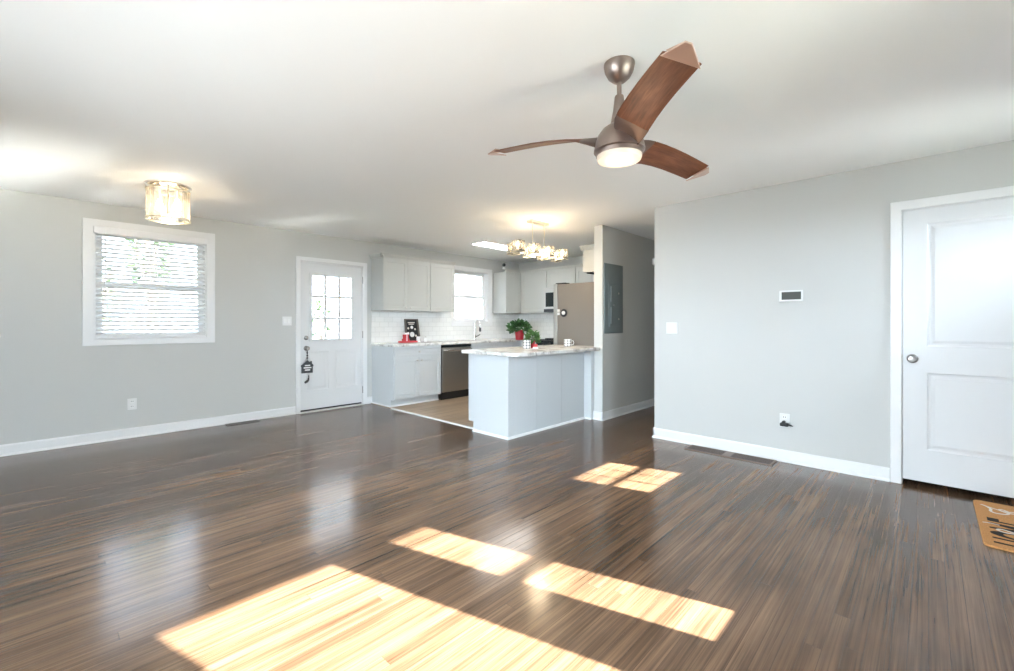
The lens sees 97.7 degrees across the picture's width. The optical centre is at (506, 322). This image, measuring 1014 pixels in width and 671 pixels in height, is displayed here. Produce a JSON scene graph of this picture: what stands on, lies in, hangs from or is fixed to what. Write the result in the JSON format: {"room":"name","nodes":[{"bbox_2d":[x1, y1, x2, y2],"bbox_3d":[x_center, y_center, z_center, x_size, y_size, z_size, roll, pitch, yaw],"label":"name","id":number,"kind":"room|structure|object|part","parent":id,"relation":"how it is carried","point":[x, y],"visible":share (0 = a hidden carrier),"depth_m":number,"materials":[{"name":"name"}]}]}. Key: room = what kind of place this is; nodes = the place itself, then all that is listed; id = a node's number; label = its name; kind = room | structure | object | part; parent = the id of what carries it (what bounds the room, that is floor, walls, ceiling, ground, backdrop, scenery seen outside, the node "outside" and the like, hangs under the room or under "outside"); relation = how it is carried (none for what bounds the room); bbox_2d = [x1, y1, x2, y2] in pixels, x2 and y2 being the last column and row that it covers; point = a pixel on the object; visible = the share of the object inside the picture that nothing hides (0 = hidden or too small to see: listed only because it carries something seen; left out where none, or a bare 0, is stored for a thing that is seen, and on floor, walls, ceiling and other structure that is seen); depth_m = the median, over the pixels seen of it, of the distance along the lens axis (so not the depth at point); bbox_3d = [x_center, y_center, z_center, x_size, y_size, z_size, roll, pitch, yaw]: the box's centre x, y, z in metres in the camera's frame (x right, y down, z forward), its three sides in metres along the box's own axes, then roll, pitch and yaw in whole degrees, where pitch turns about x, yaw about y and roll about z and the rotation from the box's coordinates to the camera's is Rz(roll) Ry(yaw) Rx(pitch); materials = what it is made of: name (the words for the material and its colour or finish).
{"room":"living room","nodes":[
{"label":"living room","id":0,"kind":"room"},
{"bbox_2d":[0,189,518,444],"bbox_3d":[-2.573,-0.005,6.165,0.151,2.410,8.220,0,0,44],"label":"wall","id":1,"kind":"structure","parent":0,"point":[52,385],"depth_m":4.78,"materials":[{"name":"grey paint"}]},
{"bbox_2d":[127,398,136,409],"bbox_3d":[-3.928,0.849,4.641,0.010,0.118,0.076,0,0,44],"label":"wall outlet","id":2,"kind":"object","parent":1,"relation":"attached to","point":[131,403],"visible":1,"depth_m":4.64,"materials":[{"name":"white plastic"}]},
{"bbox_2d":[0,406,295,456],"bbox_3d":[-4.026,1.149,4.528,0.024,0.102,3.605,0,0,44],"label":"baseboard","id":3,"kind":"structure","parent":1,"relation":"attached to","point":[90,438],"depth_m":4.64,"materials":[{"name":"white paint"}]},
{"bbox_2d":[82,217,214,345],"bbox_3d":[-3.846,-0.406,4.816,0.148,1.267,1.120,0,0,44],"label":"window","id":4,"kind":"structure","parent":1,"relation":"in","point":[89,245],"depth_m":4.62,"materials":[{"name":"white paint"}]},
{"bbox_3d":[-3.887,-0.666,4.856,0.028,0.572,0.926,0,0,44],"label":"sash","id":5,"kind":"part","parent":4,"relation":"part of","materials":[{"name":"white paint"}]},
{"bbox_3d":[-3.865,-0.134,4.835,0.028,0.572,0.926,0,0,44],"label":"sash","id":6,"kind":"part","parent":4,"relation":"part of","materials":[{"name":"white paint"}]},
{"bbox_2d":[93,226,207,338],"bbox_3d":[-3.795,-0.404,4.767,0.066,1.128,0.962,0,0,44],"label":"window blind","id":7,"kind":"object","parent":4,"relation":"attached to","point":[103,231],"visible":1,"depth_m":4.75,"materials":[{"name":"white plastic"}]},
{"bbox_3d":[-4.017,-0.380,4.510,0.004,1.040,0.003,0,0,44],"label":"ladder cord","id":8,"kind":"part","parent":7,"relation":"part of","materials":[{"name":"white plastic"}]},
{"bbox_3d":[-3.801,0.147,4.774,0.046,0.026,0.928,0,0,44],"label":"rail","id":9,"kind":"part","parent":7,"relation":"part of","materials":[{"name":"white plastic"}]},
{"bbox_2d":[282,317,291,324],"bbox_3d":[-2.860,-0.026,5.762,0.011,0.116,0.116,0,0,44],"label":"light switch","id":10,"kind":"object","parent":1,"relation":"attached to","point":[285,320],"visible":1,"depth_m":5.76,"materials":[{"name":"white plastic"}]},
{"bbox_2d":[296,256,366,413],"bbox_3d":[-2.466,0.158,6.240,0.192,2.085,1.019,0,0,44],"label":"door","id":11,"kind":"structure","parent":1,"relation":"in","point":[335,381],"depth_m":6.18,"materials":[{"name":"white paint"}]},
{"bbox_2d":[301,351,312,383],"bbox_3d":[-2.677,0.583,5.936,0.036,0.457,0.168,0,0,44],"label":"hanger","id":12,"kind":"object","parent":11,"relation":"hanging from","point":[307,367],"visible":1,"depth_m":5.93,"materials":[{"name":"black"}]},
{"bbox_3d":[-2.604,0.652,6.077,0.030,0.525,0.320,0,0,44],"label":"panel","id":13,"kind":"part","parent":11,"relation":"part of","materials":[{"name":"white paint"}]},
{"bbox_3d":[-2.315,0.652,6.381,0.030,0.525,0.320,0,0,44],"label":"panel","id":14,"kind":"part","parent":11,"relation":"part of","materials":[{"name":"white paint"}]},
{"bbox_2d":[369,253,430,311],"bbox_3d":[-1.624,-0.598,6.785,0.366,0.825,0.877,0,0,44],"label":"upper cabinet","id":15,"kind":"object","parent":1,"relation":"attached to","point":[398,282],"visible":1,"depth_m":6.61,"materials":[{"name":"grey paint"}]},
{"bbox_3d":[-1.648,-0.568,6.550,0.019,0.758,0.412,0,0,44],"label":"cabinet door","id":16,"kind":"part","parent":15,"relation":"part of","materials":[{"name":"grey paint"}]},
{"bbox_3d":[-1.626,-0.983,6.787,0.360,0.055,0.877,0,0,44],"label":"crown moulding","id":17,"kind":"part","parent":15,"relation":"part of","materials":[{"name":"grey paint"}]},
{"bbox_3d":[-1.361,-0.568,6.851,0.019,0.758,0.412,0,0,44],"label":"cabinet door","id":18,"kind":"part","parent":15,"relation":"part of","materials":[{"name":"grey paint"}]},
{"bbox_2d":[423,259,455,311],"bbox_3d":[-1.150,-0.598,7.283,0.366,0.825,0.494,0,0,44],"label":"upper cabinet","id":19,"kind":"object","parent":1,"relation":"attached to","point":[442,273],"visible":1,"depth_m":7.18,"materials":[{"name":"grey paint"}]},
{"bbox_3d":[-1.038,-0.983,7.177,0.047,0.055,0.494,0,0,44],"label":"crown moulding","id":20,"kind":"part","parent":19,"relation":"part of","materials":[{"name":"grey paint"}]},
{"bbox_2d":[451,265,491,325],"bbox_3d":[-0.679,-0.480,8.141,0.148,1.070,0.995,0,0,44],"label":"window","id":21,"kind":"structure","parent":1,"relation":"in","point":[485,275],"depth_m":8.35,"materials":[{"name":"white paint"}]},
{"bbox_3d":[-0.723,-0.694,8.180,0.028,0.467,0.814,0,0,44],"label":"sash","id":22,"kind":"part","parent":21,"relation":"part of","materials":[{"name":"glass"}]},
{"bbox_3d":[-0.701,-0.267,8.159,0.028,0.467,0.814,0,0,44],"label":"sash","id":23,"kind":"part","parent":21,"relation":"part of","materials":[{"name":"white glass"}]},
{"bbox_2d":[493,269,520,313],"bbox_3d":[0.026,-0.598,8.518,0.366,0.825,0.463,0,0,44],"label":"upper cabinet","id":24,"kind":"object","parent":1,"relation":"attached to","point":[507,284],"visible":0.98,"depth_m":8.38,"materials":[{"name":"grey paint"}]},
{"bbox_3d":[0.138,-0.983,8.412,0.047,0.055,0.463,0,0,44],"label":"crown moulding","id":25,"kind":"part","parent":24,"relation":"part of","materials":[{"name":"grey paint"}]},
{"bbox_3d":[0.118,-0.568,8.405,0.019,0.758,0.420,0,0,44],"label":"cabinet door","id":26,"kind":"part","parent":24,"relation":"part of","materials":[{"name":"grey paint"}]},
{"bbox_2d":[367,396,371,403],"bbox_3d":[-2.046,1.149,6.607,0.024,0.102,0.092,0,0,44],"label":"baseboard","id":27,"kind":"structure","parent":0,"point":[369,399],"depth_m":6.60,"materials":[{"name":"white paint"}]},
{"bbox_2d":[0,394,1013,670],"bbox_3d":[0.544,1.247,4.232,7.350,0.106,9.720,0,0,44],"label":"floor","id":28,"kind":"structure","parent":0,"point":[366,537],"depth_m":2.28,"materials":[{"name":"brown wood"}]},
{"bbox_2d":[225,420,259,425],"bbox_3d":[-3.171,1.196,5.319,0.100,0.007,0.346,0,0,44],"label":"floor vent","id":29,"kind":"object","parent":28,"relation":"in","point":[250,421],"visible":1,"depth_m":5.31,"materials":[{"name":"grey"}]},
{"bbox_2d":[372,345,440,406],"bbox_3d":[-1.511,0.769,6.718,0.641,0.862,0.854,0,0,44],"label":"base cabinet","id":30,"kind":"object","parent":28,"relation":"on","point":[408,375],"visible":1,"depth_m":6.47,"materials":[{"name":"grey paint"}]},
{"bbox_3d":[-1.443,0.791,6.381,0.019,0.582,0.402,0,0,44],"label":"cabinet door","id":31,"kind":"part","parent":30,"relation":"part of","materials":[{"name":"grey paint"}]},
{"bbox_3d":[-1.353,1.183,6.577,0.017,0.022,0.830,0,0,44],"label":"toe kick trim","id":32,"kind":"part","parent":30,"relation":"part of","materials":[{"name":"white paint"}]},
{"bbox_3d":[-1.302,0.420,6.529,0.019,0.136,0.810,0,0,44],"label":"drawer","id":33,"kind":"part","parent":30,"relation":"part of","materials":[{"name":"grey paint"}]},
{"bbox_3d":[-1.162,0.791,6.677,0.019,0.582,0.402,0,0,44],"label":"cabinet door","id":34,"kind":"part","parent":30,"relation":"part of","materials":[{"name":"grey paint"}]},
{"bbox_2d":[371,338,542,346],"bbox_3d":[-0.544,0.319,7.472,0.978,0.038,3.301,0,0,44],"label":"countertop","id":35,"kind":"structure","parent":30,"relation":"on","point":[471,341],"depth_m":7.02,"materials":[{"name":"stone"}]},
{"bbox_2d":[398,339,417,342],"bbox_3d":[-1.517,0.269,6.788,0.120,0.060,0.280,0,0,44],"label":"tray","id":36,"kind":"object","parent":35,"relation":"on","point":[402,341],"visible":0.82,"depth_m":6.72,"materials":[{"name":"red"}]},
{"bbox_2d":[402,333,408,340],"bbox_3d":[-1.540,0.211,6.742,0.066,0.124,0.076,0,0,44],"label":"gift box","id":37,"kind":"object","parent":36,"relation":"on","point":[405,335],"visible":1,"depth_m":6.72,"materials":[{"name":"red cardboard"}]},
{"bbox_2d":[404,319,420,340],"bbox_3d":[-1.515,0.117,7.102,0.060,0.363,0.283,0,0,44],"label":"board","id":38,"kind":"object","parent":35,"relation":"on","point":[411,325],"visible":0.88,"depth_m":7.11,"materials":[{"name":"black plastic"}]},
{"bbox_3d":[-1.435,0.117,7.181,0.078,0.363,0.030,0,0,1],"label":"frame","id":39,"kind":"part","parent":38,"relation":"part of","materials":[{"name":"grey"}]},
{"bbox_2d":[473,320,480,339],"bbox_3d":[-0.536,0.126,7.966,0.140,0.348,0.113,0,0,-7],"label":"faucet","id":40,"kind":"object","parent":35,"relation":"on","point":[475,336],"visible":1,"depth_m":7.97,"materials":[{"name":"silver metal"}]},
{"bbox_2d":[505,318,532,339],"bbox_3d":[0.213,0.104,7.851,0.506,0.390,0.512,0,0,44],"label":"potted plant","id":41,"kind":"object","parent":35,"relation":"on","point":[519,334],"visible":0.97,"depth_m":7.77,"materials":[{"name":"green plant"}]},
{"bbox_3d":[0.222,0.212,7.846,0.187,0.175,0.187,0,0,44],"label":"pot","id":42,"kind":"part","parent":41,"relation":"part of","materials":[{"name":"red ceramic"}]},
{"bbox_2d":[391,408,472,428],"bbox_3d":[-0.964,1.196,5.593,1.790,0.009,0.040,0,0,44],"label":"trim","id":43,"kind":"structure","parent":28,"relation":"on","point":[391,408],"depth_m":5.52,"materials":[{"name":"white paint"}]},
{"bbox_2d":[440,344,471,399],"bbox_3d":[-0.991,0.769,7.240,0.659,0.848,0.596,0,0,44],"label":"dishwasher","id":44,"kind":"object","parent":28,"relation":"on","point":[454,363],"visible":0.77,"depth_m":7.01,"materials":[{"name":"silver metal"}]},
{"bbox_3d":[-0.821,1.137,7.079,0.018,0.114,0.592,0,0,44],"label":"kick plate","id":45,"kind":"part","parent":44,"relation":"part of","materials":[{"name":"black plastic"}]},
{"bbox_3d":[-0.761,0.425,7.021,0.024,0.024,0.520,0,0,44],"label":"handle","id":46,"kind":"part","parent":44,"relation":"part of","materials":[{"name":"silver metal"}]},
{"bbox_2d":[471,342,513,348],"bbox_3d":[-0.435,0.766,7.849,0.641,0.856,1.032,0,0,44],"label":"base cabinet","id":47,"kind":"object","parent":28,"relation":"on","point":[497,344],"visible":0.04,"depth_m":7.62,"materials":[{"name":"grey paint"}]},
{"bbox_2d":[514,341,535,346],"bbox_3d":[0.323,0.766,8.394,0.986,0.856,0.793,0,0,44],"label":"base cabinet","id":48,"kind":"object","parent":28,"relation":"on","point":[519,343],"visible":0.12,"depth_m":8.11,"materials":[{"name":"grey paint"}]},
{"bbox_2d":[469,351,593,439],"bbox_3d":[0.368,0.769,5.313,0.728,0.862,1.627,0,0,44],"label":"base cabinet","id":49,"kind":"object","parent":28,"relation":"on","point":[510,398],"visible":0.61,"depth_m":4.87,"materials":[{"name":"grey paint"}]},
{"bbox_3d":[-0.206,0.769,4.768,0.609,0.862,0.014,0,0,44],"label":"panel","id":50,"kind":"part","parent":49,"relation":"part of","materials":[{"name":"grey paint"}]},
{"bbox_3d":[0.168,0.769,4.726,0.009,0.862,0.440,0,0,44],"label":"panel","id":51,"kind":"part","parent":49,"relation":"part of","materials":[{"name":"grey paint"}]},
{"bbox_2d":[462,345,599,356],"bbox_3d":[0.379,0.319,5.259,0.835,0.038,1.696,0,0,44],"label":"countertop","id":52,"kind":"structure","parent":49,"relation":"on","point":[542,349],"depth_m":4.86,"materials":[{"name":"stone"}]},
{"bbox_2d":[523,340,530,348],"bbox_3d":[0.223,0.249,5.215,0.122,0.100,0.092,0,0,44],"label":"mug","id":53,"kind":"object","parent":52,"relation":"on","point":[526,343],"visible":1,"depth_m":5.17,"materials":[{"name":"ceramic"}]},
{"bbox_2d":[523,329,540,347],"bbox_3d":[0.312,0.183,5.343,0.222,0.232,0.221,0,0,-29],"label":"potted plant","id":54,"kind":"object","parent":52,"relation":"on","point":[531,333],"visible":0.94,"depth_m":5.31,"materials":[{"name":"green plant"}]},
{"bbox_2d":[564,339,573,345],"bbox_3d":[0.789,0.254,5.683,0.120,0.090,0.096,0,0,44],"label":"mug","id":55,"kind":"object","parent":52,"relation":"on","point":[567,342],"visible":0.97,"depth_m":5.66,"materials":[{"name":"ceramic"}]},
{"bbox_3d":[0.479,0.769,5.052,0.009,0.862,0.458,0,0,44],"label":"panel","id":56,"kind":"part","parent":49,"relation":"part of","materials":[{"name":"grey paint"}]},
{"bbox_3d":[0.800,0.769,5.390,0.009,0.862,0.470,0,0,44],"label":"panel","id":57,"kind":"part","parent":49,"relation":"part of","materials":[{"name":"grey paint"}]},
{"bbox_2d":[536,338,553,345],"bbox_3d":[0.981,0.585,7.813,0.749,1.170,0.691,0,0,44],"label":"range","id":58,"kind":"object","parent":28,"relation":"on","point":[547,341],"visible":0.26,"depth_m":7.72,"materials":[{"name":"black metal"}]},
{"bbox_2d":[554,282,593,345],"bbox_3d":[1.202,0.319,6.277,0.796,1.749,0.900,0,0,44],"label":"refrigerator","id":59,"kind":"object","parent":28,"relation":"on","point":[577,299],"visible":0.37,"depth_m":5.93,"materials":[{"name":"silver metal"}]},
{"bbox_3d":[0.824,0.019,6.327,0.068,1.122,0.446,0,0,44],"label":"fridge door","id":60,"kind":"part","parent":59,"relation":"part of","materials":[{"name":"grey"}]},
{"bbox_2d":[561,309,566,316],"bbox_3d":[0.770,-0.137,6.048,0.110,0.110,0.028,0,0,44],"label":"magnet","id":61,"kind":"object","parent":59,"relation":"attached to","point":[563,311],"visible":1,"depth_m":6.04,"materials":[{"name":"black plastic"}]},
{"bbox_2d":[684,444,776,465],"bbox_3d":[2.016,1.196,4.036,0.733,0.007,0.183,0,0,44],"label":"floor vent","id":62,"kind":"object","parent":28,"relation":"in","point":[739,456],"visible":1,"depth_m":3.99,"materials":[{"name":"brown"}]},
{"bbox_2d":[973,500,1013,552],"bbox_3d":[3.031,1.192,2.521,0.486,0.015,0.838,0,0,44],"label":"door mat","id":63,"kind":"object","parent":28,"relation":"on","point":[995,521],"visible":1,"depth_m":2.61,"materials":[{"name":"orange fabric"}]},
{"bbox_2d":[0,0,1013,263],"bbox_3d":[0.544,-1.270,4.232,7.350,0.120,9.720,0,0,44],"label":"ceiling","id":64,"kind":"structure","parent":0,"point":[375,121],"depth_m":2.45,"materials":[{"name":"white paint"}]},
{"bbox_2d":[144,179,191,224],"bbox_3d":[-2.980,-1.055,3.900,0.332,0.310,0.332,0,0,44],"label":"drum ceiling light","id":65,"kind":"object","parent":64,"relation":"attached to","point":[177,188],"visible":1,"depth_m":3.87,"materials":[{"name":"glass"}]},
{"bbox_3d":[-3.067,-1.032,3.773,0.043,0.239,0.006,0,0,35],"label":"glass panel","id":66,"kind":"part","parent":65,"relation":"part of","materials":[{"name":"clear glass"}]},
{"bbox_3d":[-3.024,-1.032,3.752,0.043,0.239,0.006,0,0,17],"label":"glass panel","id":67,"kind":"part","parent":65,"relation":"part of","materials":[{"name":"clear glass"}]},
{"bbox_3d":[-2.976,-1.032,3.746,0.043,0.239,0.006,0,0,-1],"label":"glass panel","id":68,"kind":"part","parent":65,"relation":"part of","materials":[{"name":"clear glass"}]},
{"bbox_3d":[-3.054,-1.036,3.894,0.058,0.098,0.058,0,0,44],"label":"bulb","id":69,"kind":"part","parent":65,"relation":"part of","materials":[{"name":"beige glass"}]},
{"bbox_3d":[-2.888,-1.048,3.775,0.009,0.294,0.009,0,0,-24],"label":"stay rod","id":70,"kind":"part","parent":65,"relation":"part of","materials":[{"name":"beige metal"}]},
{"bbox_3d":[-2.980,-1.198,3.900,0.332,0.024,0.332,0,0,44],"label":"ceiling plate","id":71,"kind":"part","parent":65,"relation":"part of","materials":[{"name":"silver metal"}]},
{"bbox_3d":[-2.906,-1.036,3.905,0.058,0.098,0.058,0,0,44],"label":"bulb","id":72,"kind":"part","parent":65,"relation":"part of","materials":[{"name":"beige glass"}]},
{"bbox_3d":[-2.833,-1.032,3.856,0.006,0.239,0.043,0,0,17],"label":"glass panel","id":73,"kind":"part","parent":65,"relation":"part of","materials":[{"name":"clear glass"}]},
{"bbox_3d":[-2.826,-1.032,3.903,0.006,0.239,0.043,0,0,-1],"label":"glass panel","id":74,"kind":"part","parent":65,"relation":"part of","materials":[{"name":"clear glass"}]},
{"bbox_3d":[-2.835,-1.032,3.950,0.006,0.239,0.043,0,0,-19],"label":"glass panel","id":75,"kind":"part","parent":65,"relation":"part of","materials":[{"name":"clear glass"}]},
{"bbox_2d":[471,240,506,249],"bbox_3d":[-0.012,-1.195,7.013,0.290,0.030,1.220,0,0,44],"label":"recessed light","id":76,"kind":"object","parent":64,"relation":"in","point":[484,243],"visible":0.52,"depth_m":6.71,"materials":[{"name":"white paint"}]},
{"bbox_3d":[-0.012,-1.199,7.013,0.290,0.022,1.220,0,0,44],"label":"frame","id":77,"kind":"part","parent":76,"relation":"part of","materials":[{"name":"white paint"}]},
{"bbox_2d":[507,219,568,262],"bbox_3d":[0.380,-0.998,5.300,0.280,0.424,1.020,0,0,44],"label":"linear chandelier","id":78,"kind":"object","parent":64,"relation":"hanging from","point":[517,246],"visible":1,"depth_m":5.24,"materials":[{"name":"beige metal"}]},
{"bbox_2d":[488,41,708,180],"bbox_3d":[0.536,-0.979,2.194,1.186,0.462,1.166,0,0,44],"label":"ceiling fan","id":79,"kind":"object","parent":64,"relation":"hanging from","point":[621,143],"visible":1,"depth_m":1.97,"materials":[{"name":"brown wood"}]},
{"bbox_3d":[0.192,-0.875,2.230,0.512,0.101,0.149,0,0,26],"label":"blade","id":80,"kind":"part","parent":79,"relation":"part of","materials":[{"name":"brown wood"}]},
{"bbox_3d":[0.415,-0.863,2.123,0.103,0.100,0.144,0,0,26],"label":"blade arm","id":81,"kind":"part","parent":79,"relation":"part of","materials":[{"name":"brown metal"}]},
{"bbox_3d":[0.534,-0.843,1.949,0.144,0.097,0.103,0,0,-4],"label":"blade arm","id":82,"kind":"part","parent":79,"relation":"part of","materials":[{"name":"brown metal"}]},
{"bbox_3d":[0.625,-0.819,2.139,0.103,0.092,0.144,0,0,-34],"label":"blade arm","id":83,"kind":"part","parent":79,"relation":"part of","materials":[{"name":"brown metal"}]},
{"bbox_3d":[0.553,-0.851,1.702,0.149,0.092,0.512,0,0,-4],"label":"blade","id":84,"kind":"part","parent":79,"relation":"part of","materials":[{"name":"brown wood"}]},
{"bbox_3d":[0.829,-0.823,2.279,0.512,0.084,0.149,0,0,-34],"label":"blade","id":85,"kind":"part","parent":79,"relation":"part of","materials":[{"name":"brown wood"}]},
{"bbox_2d":[519,256,582,338],"bbox_3d":[1.370,-0.005,8.022,3.020,2.410,0.131,0,0,44],"label":"wall","id":86,"kind":"structure","parent":0,"point":[544,323],"depth_m":8.56,"materials":[{"name":"white tile"}]},
{"bbox_2d":[520,268,546,313],"bbox_3d":[0.593,-0.598,8.418,0.637,0.825,0.366,0,0,44],"label":"upper cabinet","id":87,"kind":"object","parent":86,"relation":"attached to","point":[533,281],"visible":0.68,"depth_m":8.31,"materials":[{"name":"grey paint"}]},
{"bbox_3d":[0.487,-0.983,8.307,0.637,0.055,0.047,0,0,44],"label":"crown moulding","id":88,"kind":"part","parent":87,"relation":"part of","materials":[{"name":"grey paint"}]},
{"bbox_2d":[546,264,575,286],"bbox_3d":[1.057,-0.828,7.980,0.632,0.365,0.360,0,0,44],"label":"upper cabinet","id":89,"kind":"object","parent":86,"relation":"attached to","point":[566,273],"visible":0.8,"depth_m":7.86,"materials":[{"name":"grey paint"}]},
{"bbox_2d":[544,287,553,312],"bbox_3d":[1.021,-0.416,7.941,0.626,0.448,0.466,0,0,44],"label":"microwave","id":90,"kind":"object","parent":89,"relation":"attached to","point":[549,291],"visible":0.32,"depth_m":7.93,"materials":[{"name":"silver metal"}]},
{"bbox_3d":[0.830,-0.417,7.854,0.370,0.255,0.003,0,0,44],"label":"door glass","id":91,"kind":"part","parent":90,"relation":"part of","materials":[{"name":"black glass"}]},
{"bbox_3d":[0.949,-0.983,7.867,0.632,0.055,0.047,0,0,44],"label":"crown moulding","id":92,"kind":"part","parent":89,"relation":"part of","materials":[{"name":"grey paint"}]},
{"bbox_2d":[575,263,593,282],"bbox_3d":[1.530,-0.598,7.529,0.668,0.825,0.360,0,0,44],"label":"upper cabinet","id":93,"kind":"object","parent":86,"relation":"attached to","point":[581,276],"visible":0.13,"depth_m":7.55,"materials":[{"name":"grey paint"}]},
{"bbox_3d":[1.308,-0.568,7.537,0.327,0.758,0.019,0,0,44],"label":"cabinet door","id":94,"kind":"part","parent":93,"relation":"part of","materials":[{"name":"grey paint"}]},
{"bbox_2d":[594,225,654,420],"bbox_3d":[2.322,-0.005,6.728,0.144,2.410,3.454,0,0,44],"label":"wall","id":95,"kind":"structure","parent":0,"point":[624,363],"depth_m":5.89,"materials":[{"name":"grey paint"}]},
{"bbox_2d":[580,244,593,274],"bbox_3d":[1.384,-0.840,6.092,0.336,0.360,0.867,0,0,44],"label":"upper cabinet","id":96,"kind":"object","parent":95,"relation":"attached to","point":[588,250],"visible":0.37,"depth_m":5.85,"materials":[{"name":"grey paint"}]},
{"bbox_3d":[1.384,-0.993,6.092,0.336,0.055,0.867,0,0,44],"label":"crown moulding","id":97,"kind":"part","parent":96,"relation":"part of","materials":[{"name":"grey paint"}]},
{"bbox_2d":[593,411,602,420],"bbox_3d":[1.123,1.149,5.487,0.149,0.102,0.024,0,0,44],"label":"baseboard","id":98,"kind":"structure","parent":95,"relation":"attached to","point":[597,415],"depth_m":5.49,"materials":[{"name":"white paint"}]},
{"bbox_2d":[604,263,622,333],"bbox_3d":[1.365,-0.307,5.632,0.030,0.875,0.450,0,0,44],"label":"electrical panel","id":99,"kind":"object","parent":95,"relation":"attached to","point":[613,274],"visible":1,"depth_m":5.61,"materials":[{"name":"grey metal"}]},
{"bbox_3d":[1.369,-0.225,5.635,0.006,0.530,0.280,0,0,44],"label":"panel door","id":100,"kind":"part","parent":99,"relation":"part of","materials":[{"name":"grey metal"}]},
{"bbox_2d":[655,140,1013,467],"bbox_3d":[2.748,-0.005,3.585,3.205,2.410,0.115,0,0,44],"label":"wall","id":101,"kind":"structure","parent":0,"point":[739,357],"depth_m":3.80,"materials":[{"name":"grey paint"}]},
{"bbox_2d":[666,322,676,333],"bbox_3d":[1.679,0.051,4.516,0.116,0.116,0.011,0,0,44],"label":"light switch","id":102,"kind":"object","parent":101,"relation":"attached to","point":[671,327],"visible":1,"depth_m":4.52,"materials":[{"name":"white plastic"}]},
{"bbox_2d":[652,427,889,481],"bbox_3d":[2.212,1.149,4.000,1.884,0.102,0.024,0,0,44],"label":"baseboard","id":103,"kind":"structure","parent":101,"relation":"attached to","point":[881,473],"depth_m":3.83,"materials":[{"name":"white paint"}]},
{"bbox_2d":[780,413,789,427],"bbox_3d":[2.400,0.842,3.830,0.076,0.118,0.010,0,0,44],"label":"wall outlet","id":104,"kind":"object","parent":101,"relation":"attached to","point":[786,417],"visible":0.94,"depth_m":3.82,"materials":[{"name":"white plastic"}]},
{"bbox_2d":[780,420,792,426],"bbox_3d":[2.397,0.864,3.797,0.098,0.048,0.042,0,0,44],"label":"plug adapter","id":105,"kind":"object","parent":104,"relation":"attached to","point":[783,423],"visible":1,"depth_m":3.79,"materials":[{"name":"black plastic"}]},
{"bbox_2d":[779,290,802,301],"bbox_3d":[2.431,-0.233,3.792,0.173,0.093,0.024,0,0,44],"label":"thermostat","id":106,"kind":"object","parent":101,"relation":"attached to","point":[790,295],"visible":1,"depth_m":3.78,"materials":[{"name":"white plastic"}]},
{"bbox_2d":[890,186,1013,497],"bbox_3d":[3.264,0.147,3.047,0.946,2.106,0.173,0,0,44],"label":"door","id":107,"kind":"structure","parent":101,"relation":"in","point":[952,255],"depth_m":3.13,"materials":[{"name":"white paint"}]},
{"bbox_3d":[2.974,0.263,3.251,0.066,0.066,0.069,0,0,44],"label":"knob","id":108,"kind":"part","parent":107,"relation":"part of","materials":[{"name":"silver metal"}]},
{"bbox_3d":[3.257,0.643,3.050,0.530,0.563,0.030,0,0,44],"label":"panel","id":109,"kind":"part","parent":107,"relation":"part of","materials":[{"name":"white paint"}]},
{"bbox_3d":[3.257,-0.278,3.050,0.530,0.895,0.030,0,0,44],"label":"panel","id":110,"kind":"part","parent":107,"relation":"part of","materials":[{"name":"white paint"}]},
{"bbox_3d":[13.206,1.600,17.493,85.000,0.100,46.450,0,0,44],"label":"lawn","id":111,"kind":"structure","parent":0,"visible":0},
{"bbox_2d":[102,258,120,332],"bbox_3d":[-6.136,0.256,6.620,0.587,2.616,0.613,0,0,44],"label":"tree","id":112,"kind":"object","parent":111,"relation":"on","point":[102,258],"visible":0.15,"depth_m":6.70,"materials":[{"name":"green plant"}]},
{"bbox_2d":[125,239,175,331],"bbox_3d":[-6.469,-0.500,8.023,0.728,4.126,0.696,0,0,-16],"label":"tree","id":113,"kind":"object","parent":111,"relation":"on","point":[132,240],"visible":0.19,"depth_m":7.97,"materials":[{"name":"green plant"}]},
{"bbox_2d":[312,292,332,338],"bbox_3d":[-3.814,0.461,9.025,0.500,2.208,0.484,0,0,44],"label":"tree","id":114,"kind":"object","parent":111,"relation":"on","point":[319,327],"visible":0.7,"depth_m":9.03,"materials":[{"name":"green plant"}]},
{"bbox_2d":[312,274,481,338],"bbox_3d":[-3.379,-1.225,17.441,8.050,5.550,12.200,0,0,44],"label":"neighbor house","id":115,"kind":"object","parent":111,"relation":"on","point":[465,308],"visible":0.09,"depth_m":11.54,"materials":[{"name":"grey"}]}
]}

